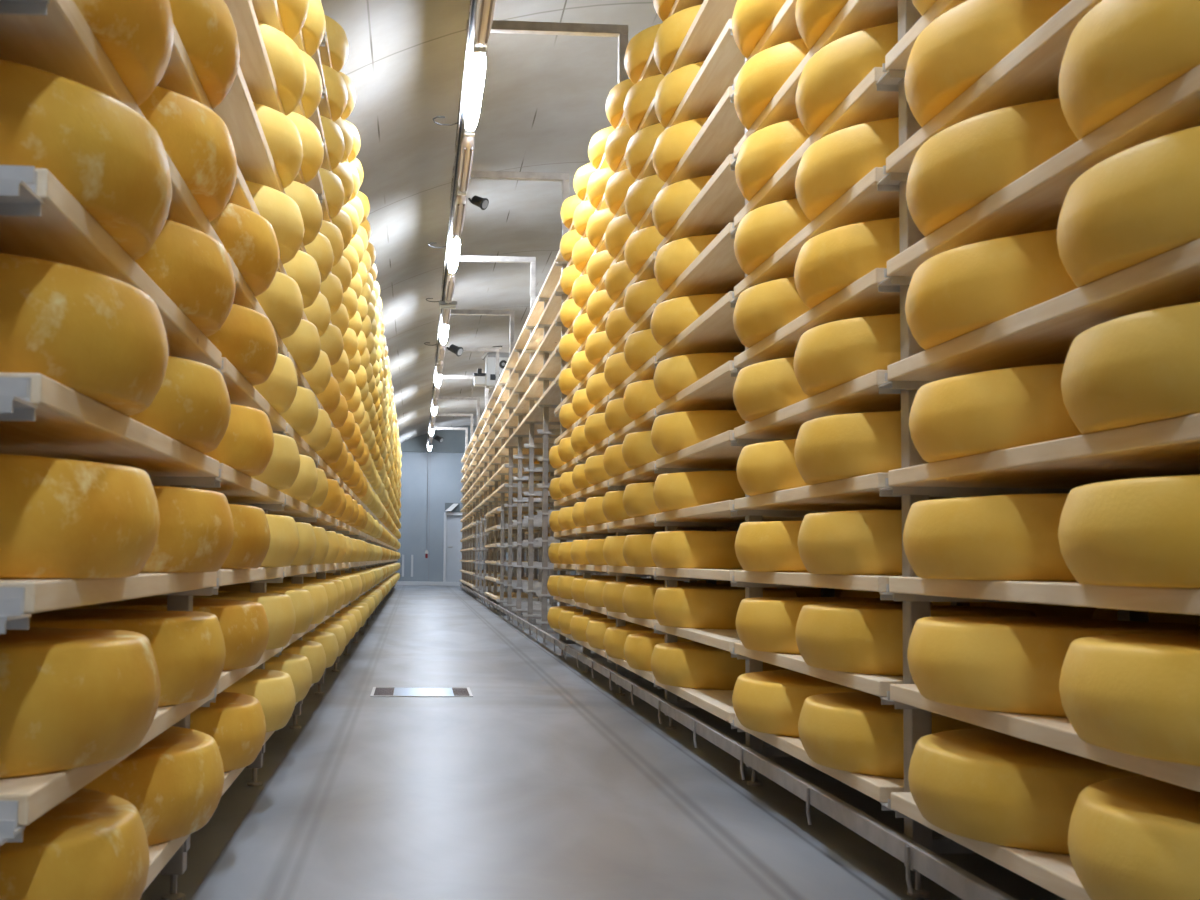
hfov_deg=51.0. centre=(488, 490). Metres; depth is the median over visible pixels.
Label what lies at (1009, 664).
cheese
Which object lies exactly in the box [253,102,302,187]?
cheese
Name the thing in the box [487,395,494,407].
shelf board
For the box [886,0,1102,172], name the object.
shelf board
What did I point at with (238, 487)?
shelf board
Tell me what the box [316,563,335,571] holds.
shelf board
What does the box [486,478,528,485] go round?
shelf board
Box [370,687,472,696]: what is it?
floor drain
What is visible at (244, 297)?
shelf board
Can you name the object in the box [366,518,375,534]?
cheese
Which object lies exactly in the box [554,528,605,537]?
shelf board
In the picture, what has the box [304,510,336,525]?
shelf board
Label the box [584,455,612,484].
cheese
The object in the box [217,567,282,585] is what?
shelf board
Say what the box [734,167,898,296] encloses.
shelf board
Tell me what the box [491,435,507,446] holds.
shelf board
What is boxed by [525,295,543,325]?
shelf board
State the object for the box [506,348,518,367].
shelf board
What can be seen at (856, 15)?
shelf board
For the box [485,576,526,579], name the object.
shelf board
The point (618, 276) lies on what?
cheese
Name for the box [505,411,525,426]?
shelf board
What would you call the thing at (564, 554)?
cheese
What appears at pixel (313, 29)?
cheese
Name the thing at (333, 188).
cheese
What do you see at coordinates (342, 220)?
cheese
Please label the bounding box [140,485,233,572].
cheese
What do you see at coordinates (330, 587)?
cheese
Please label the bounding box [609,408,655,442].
shelf board
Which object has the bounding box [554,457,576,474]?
shelf board
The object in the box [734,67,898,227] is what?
shelf board
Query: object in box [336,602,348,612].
shelf board
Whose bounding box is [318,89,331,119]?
shelf board
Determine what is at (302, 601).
cheese
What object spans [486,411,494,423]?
shelf board
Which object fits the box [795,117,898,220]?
cheese
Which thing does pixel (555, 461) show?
cheese
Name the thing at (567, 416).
cheese
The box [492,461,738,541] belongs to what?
boards
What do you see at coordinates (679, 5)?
shelf board
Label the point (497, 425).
shelf board
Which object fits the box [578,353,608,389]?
shelf board
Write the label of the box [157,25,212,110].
shelf board
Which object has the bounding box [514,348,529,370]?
shelf board
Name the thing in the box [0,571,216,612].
shelf board
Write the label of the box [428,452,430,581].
trim
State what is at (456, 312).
metal frame
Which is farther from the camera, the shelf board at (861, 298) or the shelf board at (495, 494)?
the shelf board at (495, 494)
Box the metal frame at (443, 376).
[433,375,488,407]
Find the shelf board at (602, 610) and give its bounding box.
[576,602,607,614]
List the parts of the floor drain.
plate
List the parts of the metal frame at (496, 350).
ceiling lamp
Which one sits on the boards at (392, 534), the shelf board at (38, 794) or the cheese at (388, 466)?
the cheese at (388, 466)
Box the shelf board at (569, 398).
[555,386,577,413]
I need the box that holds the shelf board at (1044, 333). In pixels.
[888,239,1199,380]
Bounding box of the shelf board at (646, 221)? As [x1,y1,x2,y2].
[610,199,654,266]
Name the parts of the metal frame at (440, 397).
ceiling lamp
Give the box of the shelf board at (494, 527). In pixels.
[491,525,524,529]
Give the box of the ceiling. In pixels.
[321,0,687,580]
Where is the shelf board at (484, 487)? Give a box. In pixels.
[481,483,498,489]
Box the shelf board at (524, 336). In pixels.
[514,324,529,348]
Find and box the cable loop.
[433,116,458,125]
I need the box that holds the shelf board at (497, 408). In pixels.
[492,400,501,412]
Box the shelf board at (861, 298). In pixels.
[734,268,899,367]
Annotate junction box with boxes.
[438,301,456,308]
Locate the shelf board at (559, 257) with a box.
[556,221,575,260]
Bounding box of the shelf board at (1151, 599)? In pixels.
[889,577,1199,614]
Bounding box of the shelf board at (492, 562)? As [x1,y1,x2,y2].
[490,561,534,563]
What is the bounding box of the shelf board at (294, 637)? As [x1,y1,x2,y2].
[283,624,314,648]
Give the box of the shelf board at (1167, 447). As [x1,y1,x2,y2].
[888,413,1199,488]
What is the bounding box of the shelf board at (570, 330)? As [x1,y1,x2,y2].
[555,316,576,351]
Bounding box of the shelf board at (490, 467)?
[486,462,500,469]
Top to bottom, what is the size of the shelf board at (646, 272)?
0.034 m
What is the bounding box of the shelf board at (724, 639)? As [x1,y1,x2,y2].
[656,622,741,651]
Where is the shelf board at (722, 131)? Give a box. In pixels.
[659,86,744,191]
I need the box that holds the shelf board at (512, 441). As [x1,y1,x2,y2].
[505,432,555,445]
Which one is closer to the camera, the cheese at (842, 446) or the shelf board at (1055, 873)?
the shelf board at (1055, 873)
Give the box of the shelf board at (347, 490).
[338,477,350,494]
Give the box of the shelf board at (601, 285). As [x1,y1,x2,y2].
[578,270,607,315]
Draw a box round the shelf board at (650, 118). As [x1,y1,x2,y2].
[615,96,659,173]
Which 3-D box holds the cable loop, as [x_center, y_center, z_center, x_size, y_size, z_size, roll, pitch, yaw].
[-0.287,-2.376,8.051,0.156,0.024,0.111,3,-4,-43]
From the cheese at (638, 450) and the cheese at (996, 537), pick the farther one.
the cheese at (638, 450)
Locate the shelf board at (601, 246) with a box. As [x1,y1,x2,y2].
[579,233,606,276]
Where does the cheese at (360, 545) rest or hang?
on the shelf board at (352, 564)
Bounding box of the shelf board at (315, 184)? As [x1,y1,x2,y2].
[292,100,322,193]
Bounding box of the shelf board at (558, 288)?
[556,257,573,291]
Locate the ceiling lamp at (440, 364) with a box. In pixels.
[436,358,443,374]
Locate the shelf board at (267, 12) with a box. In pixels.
[252,0,284,33]
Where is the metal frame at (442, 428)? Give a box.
[428,427,467,450]
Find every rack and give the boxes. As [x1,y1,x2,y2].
[0,0,396,899]
[459,0,1148,899]
[492,475,969,605]
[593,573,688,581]
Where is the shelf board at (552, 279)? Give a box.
[539,260,561,297]
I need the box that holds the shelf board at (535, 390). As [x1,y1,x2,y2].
[525,375,552,397]
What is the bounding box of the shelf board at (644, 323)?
[609,303,655,356]
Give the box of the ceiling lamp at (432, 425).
[430,422,434,429]
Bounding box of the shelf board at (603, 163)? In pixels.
[581,153,608,202]
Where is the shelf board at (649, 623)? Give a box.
[608,611,657,628]
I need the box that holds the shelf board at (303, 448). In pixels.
[285,423,317,462]
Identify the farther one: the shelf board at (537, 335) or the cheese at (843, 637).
the shelf board at (537, 335)
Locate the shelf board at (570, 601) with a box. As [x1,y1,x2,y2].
[553,596,575,605]
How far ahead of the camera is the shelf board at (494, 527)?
16.52 m
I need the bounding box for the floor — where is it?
[140,585,1064,899]
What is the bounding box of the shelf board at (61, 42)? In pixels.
[0,0,223,246]
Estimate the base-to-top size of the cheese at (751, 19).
0.147 m
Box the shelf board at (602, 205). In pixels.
[581,193,607,238]
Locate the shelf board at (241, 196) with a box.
[228,164,287,275]
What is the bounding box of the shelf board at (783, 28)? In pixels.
[734,0,801,88]
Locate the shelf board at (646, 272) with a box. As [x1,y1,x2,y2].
[609,251,655,312]
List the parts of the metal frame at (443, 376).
ceiling lamp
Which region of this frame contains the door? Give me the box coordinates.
[443,512,471,581]
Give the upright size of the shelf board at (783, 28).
0.034 m
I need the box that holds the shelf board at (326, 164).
[320,141,331,171]
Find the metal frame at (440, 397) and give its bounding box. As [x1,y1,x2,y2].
[431,396,480,424]
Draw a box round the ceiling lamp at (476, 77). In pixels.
[465,42,485,131]
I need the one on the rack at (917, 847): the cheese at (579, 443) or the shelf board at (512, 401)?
the shelf board at (512, 401)
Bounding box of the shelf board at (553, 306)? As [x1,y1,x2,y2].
[538,290,560,323]
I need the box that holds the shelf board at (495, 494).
[491,489,528,496]
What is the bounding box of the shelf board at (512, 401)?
[505,390,523,406]
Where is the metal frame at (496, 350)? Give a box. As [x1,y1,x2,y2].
[446,347,499,386]
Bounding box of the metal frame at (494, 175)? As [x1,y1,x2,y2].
[452,170,568,236]
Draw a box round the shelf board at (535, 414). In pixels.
[524,402,559,421]
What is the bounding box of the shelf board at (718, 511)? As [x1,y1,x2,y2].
[656,500,803,522]
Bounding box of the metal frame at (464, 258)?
[444,255,537,311]
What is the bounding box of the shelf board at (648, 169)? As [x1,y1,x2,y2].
[613,151,656,218]
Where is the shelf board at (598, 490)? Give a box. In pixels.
[577,480,615,497]
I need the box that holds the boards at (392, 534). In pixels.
[389,520,397,575]
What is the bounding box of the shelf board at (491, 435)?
[486,428,498,438]
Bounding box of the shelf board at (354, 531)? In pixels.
[343,526,359,534]
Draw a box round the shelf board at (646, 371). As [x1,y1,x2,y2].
[609,356,656,399]
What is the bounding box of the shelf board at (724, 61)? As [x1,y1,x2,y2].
[664,19,744,130]
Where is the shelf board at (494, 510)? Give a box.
[491,507,538,513]
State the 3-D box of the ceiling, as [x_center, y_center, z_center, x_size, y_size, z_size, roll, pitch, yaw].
[0.798,-0.627,14.927,9.218,4.307,35.600,1,-3,-3]
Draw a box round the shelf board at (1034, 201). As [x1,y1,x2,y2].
[887,65,1199,275]
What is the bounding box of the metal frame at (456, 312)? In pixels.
[439,309,515,354]
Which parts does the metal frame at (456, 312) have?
ceiling lamp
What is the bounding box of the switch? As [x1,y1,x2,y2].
[425,460,427,557]
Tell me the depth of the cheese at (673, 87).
4.93 m
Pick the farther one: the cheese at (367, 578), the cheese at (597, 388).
the cheese at (367, 578)
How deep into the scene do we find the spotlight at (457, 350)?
16.44 m
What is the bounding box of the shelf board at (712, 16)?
[665,0,736,75]
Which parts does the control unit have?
motor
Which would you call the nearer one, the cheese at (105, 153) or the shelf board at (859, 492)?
the cheese at (105, 153)
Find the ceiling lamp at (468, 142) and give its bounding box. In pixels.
[458,126,474,191]
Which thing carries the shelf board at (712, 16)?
on the rack at (917, 847)
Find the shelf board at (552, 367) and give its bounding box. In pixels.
[538,349,560,377]
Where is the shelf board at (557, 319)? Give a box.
[555,290,572,321]
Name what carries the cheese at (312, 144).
on the shelf board at (299, 178)
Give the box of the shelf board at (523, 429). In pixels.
[514,419,560,435]
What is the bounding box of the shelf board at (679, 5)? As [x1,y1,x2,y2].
[667,0,703,17]
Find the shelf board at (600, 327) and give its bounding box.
[578,311,608,351]
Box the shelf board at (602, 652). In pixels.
[576,640,607,657]
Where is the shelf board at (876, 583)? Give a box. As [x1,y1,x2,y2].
[734,571,901,591]
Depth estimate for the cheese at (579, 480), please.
7.46 m
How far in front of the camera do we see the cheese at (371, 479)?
10.69 m
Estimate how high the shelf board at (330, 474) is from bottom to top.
0.034 m
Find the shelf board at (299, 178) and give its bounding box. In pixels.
[293,167,319,232]
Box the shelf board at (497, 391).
[492,382,501,396]
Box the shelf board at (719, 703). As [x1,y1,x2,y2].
[655,679,735,722]
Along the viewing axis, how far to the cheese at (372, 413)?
10.04 m
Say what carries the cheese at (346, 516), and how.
on the shelf board at (341, 526)
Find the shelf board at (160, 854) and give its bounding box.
[143,834,190,891]
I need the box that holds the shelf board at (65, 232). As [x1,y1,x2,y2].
[0,168,221,367]
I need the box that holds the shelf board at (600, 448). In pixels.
[577,437,608,461]
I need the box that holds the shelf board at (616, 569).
[608,566,657,574]
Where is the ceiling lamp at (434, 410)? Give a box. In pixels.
[432,406,436,415]
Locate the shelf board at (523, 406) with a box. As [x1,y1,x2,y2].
[514,395,537,413]
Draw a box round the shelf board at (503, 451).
[498,444,549,454]
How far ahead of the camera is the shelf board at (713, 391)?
4.71 m
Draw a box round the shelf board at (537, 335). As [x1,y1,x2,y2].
[525,322,543,349]
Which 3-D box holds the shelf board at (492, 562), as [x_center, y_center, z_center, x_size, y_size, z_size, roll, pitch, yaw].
[0.334,0.940,16.320,0.560,0.034,1.240,1,-3,-3]
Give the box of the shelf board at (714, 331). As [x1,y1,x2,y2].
[656,291,744,360]
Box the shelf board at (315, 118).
[293,30,323,140]
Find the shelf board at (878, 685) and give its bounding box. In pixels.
[734,643,902,696]
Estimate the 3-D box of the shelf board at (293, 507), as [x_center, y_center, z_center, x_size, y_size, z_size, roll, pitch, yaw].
[-0.955,0.058,4.556,0.560,0.034,1.240,1,-3,-3]
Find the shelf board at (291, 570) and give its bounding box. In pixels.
[283,565,315,576]
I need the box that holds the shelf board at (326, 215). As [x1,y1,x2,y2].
[320,192,331,222]
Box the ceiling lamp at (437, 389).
[434,386,439,397]
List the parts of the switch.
cord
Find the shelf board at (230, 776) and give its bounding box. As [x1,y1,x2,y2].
[222,731,273,794]
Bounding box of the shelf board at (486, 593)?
[485,592,527,596]
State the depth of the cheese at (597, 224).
6.91 m
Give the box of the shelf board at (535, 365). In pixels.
[525,349,549,373]
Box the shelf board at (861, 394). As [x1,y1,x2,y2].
[734,370,900,438]
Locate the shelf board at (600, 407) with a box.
[577,395,608,425]
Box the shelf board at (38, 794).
[0,689,213,825]
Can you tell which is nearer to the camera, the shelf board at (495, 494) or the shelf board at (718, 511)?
the shelf board at (718, 511)
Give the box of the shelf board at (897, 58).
[885,0,967,69]
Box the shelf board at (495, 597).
[490,595,537,599]
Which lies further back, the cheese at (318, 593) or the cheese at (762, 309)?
the cheese at (318, 593)
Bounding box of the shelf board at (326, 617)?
[316,610,335,625]
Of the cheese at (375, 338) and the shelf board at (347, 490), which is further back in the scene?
the cheese at (375, 338)
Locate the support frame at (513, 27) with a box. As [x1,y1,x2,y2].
[466,0,627,82]
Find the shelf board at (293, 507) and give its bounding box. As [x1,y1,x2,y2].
[268,494,316,517]
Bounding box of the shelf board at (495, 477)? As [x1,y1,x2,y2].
[491,472,524,479]
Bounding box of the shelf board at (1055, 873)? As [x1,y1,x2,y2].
[891,792,1091,899]
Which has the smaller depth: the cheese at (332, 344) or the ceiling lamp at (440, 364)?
the cheese at (332, 344)
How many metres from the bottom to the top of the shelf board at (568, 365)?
0.034 m
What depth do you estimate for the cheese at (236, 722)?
2.80 m
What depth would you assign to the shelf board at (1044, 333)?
2.04 m
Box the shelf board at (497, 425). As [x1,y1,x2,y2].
[492,417,505,429]
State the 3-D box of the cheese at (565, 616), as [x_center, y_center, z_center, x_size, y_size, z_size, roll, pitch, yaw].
[0.742,0.864,8.217,0.570,0.150,0.569,4,-4,-44]
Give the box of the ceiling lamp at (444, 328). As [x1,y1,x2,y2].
[440,321,448,343]
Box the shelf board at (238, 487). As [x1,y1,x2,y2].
[195,463,284,503]
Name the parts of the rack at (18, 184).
post, post, foot plate, post, post, post, post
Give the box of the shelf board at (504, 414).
[498,405,513,418]
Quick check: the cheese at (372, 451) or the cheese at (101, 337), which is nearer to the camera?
the cheese at (101, 337)
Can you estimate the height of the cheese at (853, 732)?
0.147 m
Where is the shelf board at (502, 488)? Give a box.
[497,483,541,491]
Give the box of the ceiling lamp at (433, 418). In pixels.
[431,415,435,422]
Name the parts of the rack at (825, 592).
post, post, post, post, post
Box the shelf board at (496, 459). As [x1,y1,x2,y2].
[491,453,536,463]
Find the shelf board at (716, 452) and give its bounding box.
[656,430,744,468]
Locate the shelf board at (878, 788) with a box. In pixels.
[734,715,903,801]
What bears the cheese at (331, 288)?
on the shelf board
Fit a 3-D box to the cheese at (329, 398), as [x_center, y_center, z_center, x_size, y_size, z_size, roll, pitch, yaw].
[-0.951,-0.433,5.583,0.571,0.149,0.567,1,-3,-12]
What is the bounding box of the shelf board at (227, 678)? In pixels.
[215,647,281,693]
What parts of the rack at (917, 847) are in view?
post, post, post, post, post, post, post, post, post, post, post, post, post, post, post, post, post, post, post, post, post, post, post, post, post, post, post, guide rail, post, post, post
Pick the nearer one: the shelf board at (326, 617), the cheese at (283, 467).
the cheese at (283, 467)
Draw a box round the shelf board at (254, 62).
[224,0,284,114]
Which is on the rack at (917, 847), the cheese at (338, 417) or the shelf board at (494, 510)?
the shelf board at (494, 510)
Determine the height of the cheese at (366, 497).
0.148 m
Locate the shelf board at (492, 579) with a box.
[490,578,537,581]
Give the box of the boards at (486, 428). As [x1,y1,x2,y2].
[460,406,504,586]
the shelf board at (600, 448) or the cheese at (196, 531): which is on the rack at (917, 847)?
the shelf board at (600, 448)
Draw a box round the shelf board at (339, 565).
[336,562,349,568]
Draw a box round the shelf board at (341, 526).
[327,520,349,530]
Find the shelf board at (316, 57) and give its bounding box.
[311,48,324,87]
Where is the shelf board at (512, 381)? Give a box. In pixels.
[505,369,518,386]
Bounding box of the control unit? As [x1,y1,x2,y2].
[471,346,509,397]
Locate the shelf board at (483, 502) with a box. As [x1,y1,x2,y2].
[481,499,507,504]
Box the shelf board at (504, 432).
[498,424,515,436]
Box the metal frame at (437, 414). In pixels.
[429,413,473,437]
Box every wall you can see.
[395,452,593,581]
[401,426,476,452]
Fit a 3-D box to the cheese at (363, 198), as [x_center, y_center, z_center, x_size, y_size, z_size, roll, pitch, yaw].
[-1.073,-1.879,8.271,0.572,0.148,0.567,3,-4,-40]
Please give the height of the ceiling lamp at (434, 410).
0.104 m
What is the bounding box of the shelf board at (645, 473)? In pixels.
[609,461,664,485]
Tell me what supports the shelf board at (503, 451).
on the rack at (917, 847)
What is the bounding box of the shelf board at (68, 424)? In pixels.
[0,373,218,476]
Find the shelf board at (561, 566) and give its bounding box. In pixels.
[554,564,576,569]
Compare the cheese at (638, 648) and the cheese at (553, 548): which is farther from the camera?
the cheese at (553, 548)
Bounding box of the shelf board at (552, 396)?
[538,380,560,404]
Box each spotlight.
[433,435,442,442]
[447,344,462,356]
[468,195,488,209]
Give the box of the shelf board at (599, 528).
[577,523,654,533]
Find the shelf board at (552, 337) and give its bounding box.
[538,319,560,350]
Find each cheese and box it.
[0,59,171,260]
[0,253,168,415]
[0,454,159,578]
[0,627,159,778]
[0,788,149,899]
[29,609,225,706]
[65,598,268,670]
[73,0,173,105]
[83,726,223,845]
[128,356,230,452]
[135,219,234,336]
[138,86,236,221]
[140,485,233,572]
[141,592,295,649]
[169,0,239,108]
[190,691,265,771]
[203,404,273,475]
[207,304,277,385]
[210,202,279,296]
[218,586,313,633]
[220,504,269,568]
[223,669,295,731]
[224,583,327,623]
[245,180,303,263]
[250,433,299,489]
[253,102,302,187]
[253,354,297,413]
[256,271,303,338]
[258,21,305,115]
[260,514,299,566]
[265,653,311,702]
[269,581,337,615]
[277,0,308,39]
[278,454,317,500]
[280,386,318,435]
[281,319,320,372]
[282,640,325,683]
[283,250,320,307]
[283,578,344,609]
[284,181,322,245]
[284,577,352,604]
[287,112,323,182]
[290,522,315,565]
[299,49,322,118]
[301,0,325,56]
[301,409,331,450]
[301,468,327,506]
[302,351,330,394]
[302,631,338,667]
[304,233,333,282]
[304,293,330,336]
[308,526,328,564]
[313,478,341,513]
[315,427,342,463]
[315,624,346,656]
[316,376,339,413]
[316,573,365,593]
[319,168,344,218]
[320,115,344,169]
[320,220,343,265]
[320,273,342,314]
[320,324,343,365]
[322,64,347,121]
[322,531,338,563]
[324,14,348,71]
[325,618,351,645]
[326,574,361,596]
[326,575,358,600]
[327,442,347,472]
[327,488,346,517]
[328,395,347,427]
[329,613,356,638]
[330,303,348,336]
[331,210,352,249]
[331,256,351,292]
[331,350,348,382]
[332,163,353,206]
[334,533,346,562]
[335,118,352,162]
[335,494,353,521]
[336,411,354,440]
[336,452,353,480]
[338,71,355,119]
[338,370,355,400]
[340,608,361,631]
[341,203,359,238]
[341,536,352,562]
[341,570,374,586]
[341,571,370,591]
[342,161,359,201]
[342,245,358,279]
[342,287,357,319]
[343,328,357,359]
[343,461,360,486]
[343,499,358,524]
[343,571,372,589]
[344,120,360,162]
[344,423,360,449]
[344,605,366,626]
[346,386,360,412]
[348,196,363,224]
[348,311,361,336]
[348,538,358,561]
[349,234,363,262]
[349,272,362,298]
[349,350,360,374]
[349,470,363,492]
[350,158,363,187]
[350,436,364,458]
[350,504,364,527]
[351,569,376,585]
[351,602,368,619]
[352,401,364,423]
[352,569,380,583]
[353,599,371,617]
[354,539,363,561]
[355,365,366,389]
[355,443,368,465]
[355,476,367,497]
[355,509,367,529]
[356,191,369,222]
[356,225,367,252]
[357,262,367,285]
[357,295,367,321]
[357,331,366,355]
[358,411,369,433]
[359,311,401,604]
[359,453,371,472]
[359,482,370,501]
[359,596,374,613]
[360,219,370,240]
[360,382,368,401]
[360,512,371,531]
[360,541,367,561]
[361,251,371,272]
[361,283,370,304]
[361,315,371,337]
[361,348,369,369]
[361,425,371,442]
[361,595,376,610]
[363,392,372,411]
[363,487,373,504]
[364,459,374,477]
[364,515,373,532]
[365,542,369,560]
[365,592,378,605]
[366,242,375,265]
[366,272,373,291]
[366,332,374,353]
[366,363,372,382]
[366,431,375,449]
[366,491,375,508]
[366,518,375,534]
[367,302,374,323]
[367,465,376,482]
[367,543,372,560]
[368,375,375,392]
[368,403,375,421]
[369,263,376,281]
[369,441,376,455]
[370,291,376,307]
[370,347,376,365]
[370,413,378,430]
[370,470,378,486]
[370,495,379,510]
[370,520,379,535]
[370,544,375,560]
[371,319,376,336]
[371,387,378,403]
[371,445,379,461]
[372,360,378,377]
[372,476,380,490]
[372,499,381,513]
[373,281,379,298]
[373,423,378,436]
[374,306,379,324]
[374,335,378,349]
[374,399,379,411]
[375,373,379,386]
[375,546,380,560]
[376,297,381,311]
[376,322,380,337]
[376,346,381,361]
[547,575,609,595]
[547,606,582,628]
[548,543,561,563]
[549,445,566,468]
[549,477,566,499]
[549,511,564,531]
[557,576,640,598]
[558,368,580,394]
[558,437,579,461]
[558,507,580,529]
[558,542,573,563]
[558,610,604,633]
[559,333,581,361]
[559,403,580,428]
[559,472,580,495]
[560,195,581,228]
[560,230,581,261]
[560,265,581,294]
[560,299,581,327]
[570,540,589,564]
[570,614,609,641]
[571,351,594,380]
[571,425,593,453]
[571,578,653,602]
[572,237,595,271]
[572,274,595,307]
[572,388,594,416]
[572,464,593,489]
[572,502,591,526]
[573,163,596,199]
[573,200,595,235]
[573,313,595,343]
[584,413,613,444]
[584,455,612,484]
[584,497,612,524]
[584,579,683,606]
[585,331,613,365]
[585,539,607,564]
[586,208,614,247]
[586,290,614,325]
[586,373,613,404]
[586,619,641,648]
[587,167,614,208]
[587,250,614,286]
[588,126,614,168]
[602,491,634,520]
[602,581,711,612]
[603,444,632,476]
[603,536,627,565]
[603,626,653,659]
[604,214,635,257]
[604,352,634,388]
[605,79,633,128]
[605,124,634,171]
[605,169,635,214]
[605,260,634,300]
[605,307,634,344]
[605,398,633,432]
[622,431,664,468]
[622,584,744,618]
[623,74,664,132]
[623,379,663,419]
[623,482,662,516]
[623,534,656,566]
[624,23,661,83]
[624,226,664,274]
[624,278,664,322]
[624,329,662,370]
[624,633,691,670]
[625,123,664,178]
[625,174,664,225]
[651,293,726,346]
[651,410,744,455]
[651,531,742,568]
[651,641,788,689]
[652,117,708,181]
[652,175,712,236]
[653,0,674,20]
[653,4,701,75]
[653,471,744,511]
[653,587,796,628]
[654,61,703,127]
[654,234,717,290]
[654,352,741,400]
[732,0,785,58]
[732,670,860,737]
[733,277,809,347]
[733,357,810,421]
[734,39,809,129]
[734,198,811,274]
[735,118,809,200]
[735,521,807,571]
[736,439,813,495]
[736,597,932,654]
[793,314,900,396]
[794,217,899,308]
[794,411,900,483]
[795,0,848,49]
[795,22,897,135]
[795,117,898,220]
[795,603,1035,675]
[798,510,901,575]
[798,691,982,778]
[903,493,1076,581]
[904,0,1070,126]
[905,229,1078,349]
[906,98,1078,236]
[907,616,1199,716]
[908,728,1143,854]
[909,364,1083,462]
[912,0,936,15]
[1057,126,1199,286]
[1058,475,1199,587]
[1059,0,1199,139]
[1059,634,1199,765]
[1061,302,1199,433]
[1068,776,1199,899]
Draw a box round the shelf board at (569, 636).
[553,628,574,641]
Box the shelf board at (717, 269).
[656,223,744,305]
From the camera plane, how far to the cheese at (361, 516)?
8.07 m
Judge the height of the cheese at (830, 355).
0.150 m
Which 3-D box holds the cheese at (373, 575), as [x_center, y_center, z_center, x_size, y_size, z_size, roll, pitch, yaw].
[-1.260,0.755,10.717,0.571,0.147,0.567,2,-3,-26]
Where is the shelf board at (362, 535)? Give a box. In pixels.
[352,530,366,537]
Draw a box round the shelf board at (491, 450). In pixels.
[486,446,500,453]
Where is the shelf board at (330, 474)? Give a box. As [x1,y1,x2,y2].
[317,456,337,480]
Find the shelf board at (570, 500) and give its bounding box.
[554,493,583,505]
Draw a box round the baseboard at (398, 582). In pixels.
[395,581,461,585]
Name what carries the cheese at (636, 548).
on the shelf board
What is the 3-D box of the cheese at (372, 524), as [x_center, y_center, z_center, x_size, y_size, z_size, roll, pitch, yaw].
[-1.210,0.265,10.066,0.567,0.147,0.571,-2,-4,44]
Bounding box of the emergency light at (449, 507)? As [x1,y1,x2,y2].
[445,503,459,511]
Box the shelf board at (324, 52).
[319,36,340,117]
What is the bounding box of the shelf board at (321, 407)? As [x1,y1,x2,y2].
[319,402,335,427]
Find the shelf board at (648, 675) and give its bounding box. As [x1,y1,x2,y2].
[608,656,654,682]
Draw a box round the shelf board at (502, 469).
[497,463,542,473]
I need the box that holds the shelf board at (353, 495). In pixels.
[351,490,359,503]
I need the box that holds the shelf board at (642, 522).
[608,514,738,529]
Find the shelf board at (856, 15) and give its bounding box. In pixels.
[734,0,897,157]
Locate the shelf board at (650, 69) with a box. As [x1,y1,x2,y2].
[616,50,661,128]
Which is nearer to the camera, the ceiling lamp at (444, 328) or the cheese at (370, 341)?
the cheese at (370, 341)
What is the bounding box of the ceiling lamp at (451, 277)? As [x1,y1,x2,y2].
[445,268,455,301]
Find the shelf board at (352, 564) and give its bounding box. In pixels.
[350,562,358,566]
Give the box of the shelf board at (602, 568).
[576,565,608,571]
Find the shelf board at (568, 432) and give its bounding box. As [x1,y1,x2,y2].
[555,422,576,443]
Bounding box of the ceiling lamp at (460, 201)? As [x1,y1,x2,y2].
[452,188,466,237]
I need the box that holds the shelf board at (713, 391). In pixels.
[656,360,736,413]
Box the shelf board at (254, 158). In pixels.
[213,65,284,193]
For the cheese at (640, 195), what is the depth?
5.58 m
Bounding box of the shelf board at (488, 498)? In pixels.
[486,494,507,500]
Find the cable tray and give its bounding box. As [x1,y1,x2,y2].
[427,0,476,447]
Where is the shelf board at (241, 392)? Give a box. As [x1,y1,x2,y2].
[221,357,285,430]
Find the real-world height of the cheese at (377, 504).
0.147 m
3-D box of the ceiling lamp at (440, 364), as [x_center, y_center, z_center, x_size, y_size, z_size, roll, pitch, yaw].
[-0.703,-1.778,17.966,0.092,0.106,1.270,1,-3,-3]
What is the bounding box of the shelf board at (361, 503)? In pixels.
[360,500,366,509]
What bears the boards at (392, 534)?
on the rack at (18, 184)
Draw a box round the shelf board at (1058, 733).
[890,684,1199,791]
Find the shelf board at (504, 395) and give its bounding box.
[498,386,508,400]
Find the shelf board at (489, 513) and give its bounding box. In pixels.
[485,511,526,516]
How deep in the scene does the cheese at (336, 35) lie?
5.57 m
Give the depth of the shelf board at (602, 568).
7.10 m
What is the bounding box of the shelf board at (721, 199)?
[657,154,744,252]
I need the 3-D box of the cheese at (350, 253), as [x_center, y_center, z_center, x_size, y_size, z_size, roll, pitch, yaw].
[-1.003,-1.269,6.931,0.571,0.148,0.567,-2,-4,44]
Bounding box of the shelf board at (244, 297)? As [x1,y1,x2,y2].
[228,253,286,355]
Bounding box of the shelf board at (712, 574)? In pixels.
[656,567,744,580]
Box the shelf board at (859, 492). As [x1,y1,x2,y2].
[734,473,961,510]
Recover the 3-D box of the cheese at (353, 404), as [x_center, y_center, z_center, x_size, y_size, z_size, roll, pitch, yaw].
[-1.052,-0.556,7.500,0.571,0.148,0.568,4,-4,-43]
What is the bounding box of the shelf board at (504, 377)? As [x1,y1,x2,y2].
[498,367,509,382]
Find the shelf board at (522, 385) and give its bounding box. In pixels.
[514,371,535,391]
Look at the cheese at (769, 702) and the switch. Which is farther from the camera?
the switch
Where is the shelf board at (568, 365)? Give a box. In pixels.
[555,351,577,382]
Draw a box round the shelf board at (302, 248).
[299,242,320,292]
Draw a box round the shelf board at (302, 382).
[287,352,318,408]

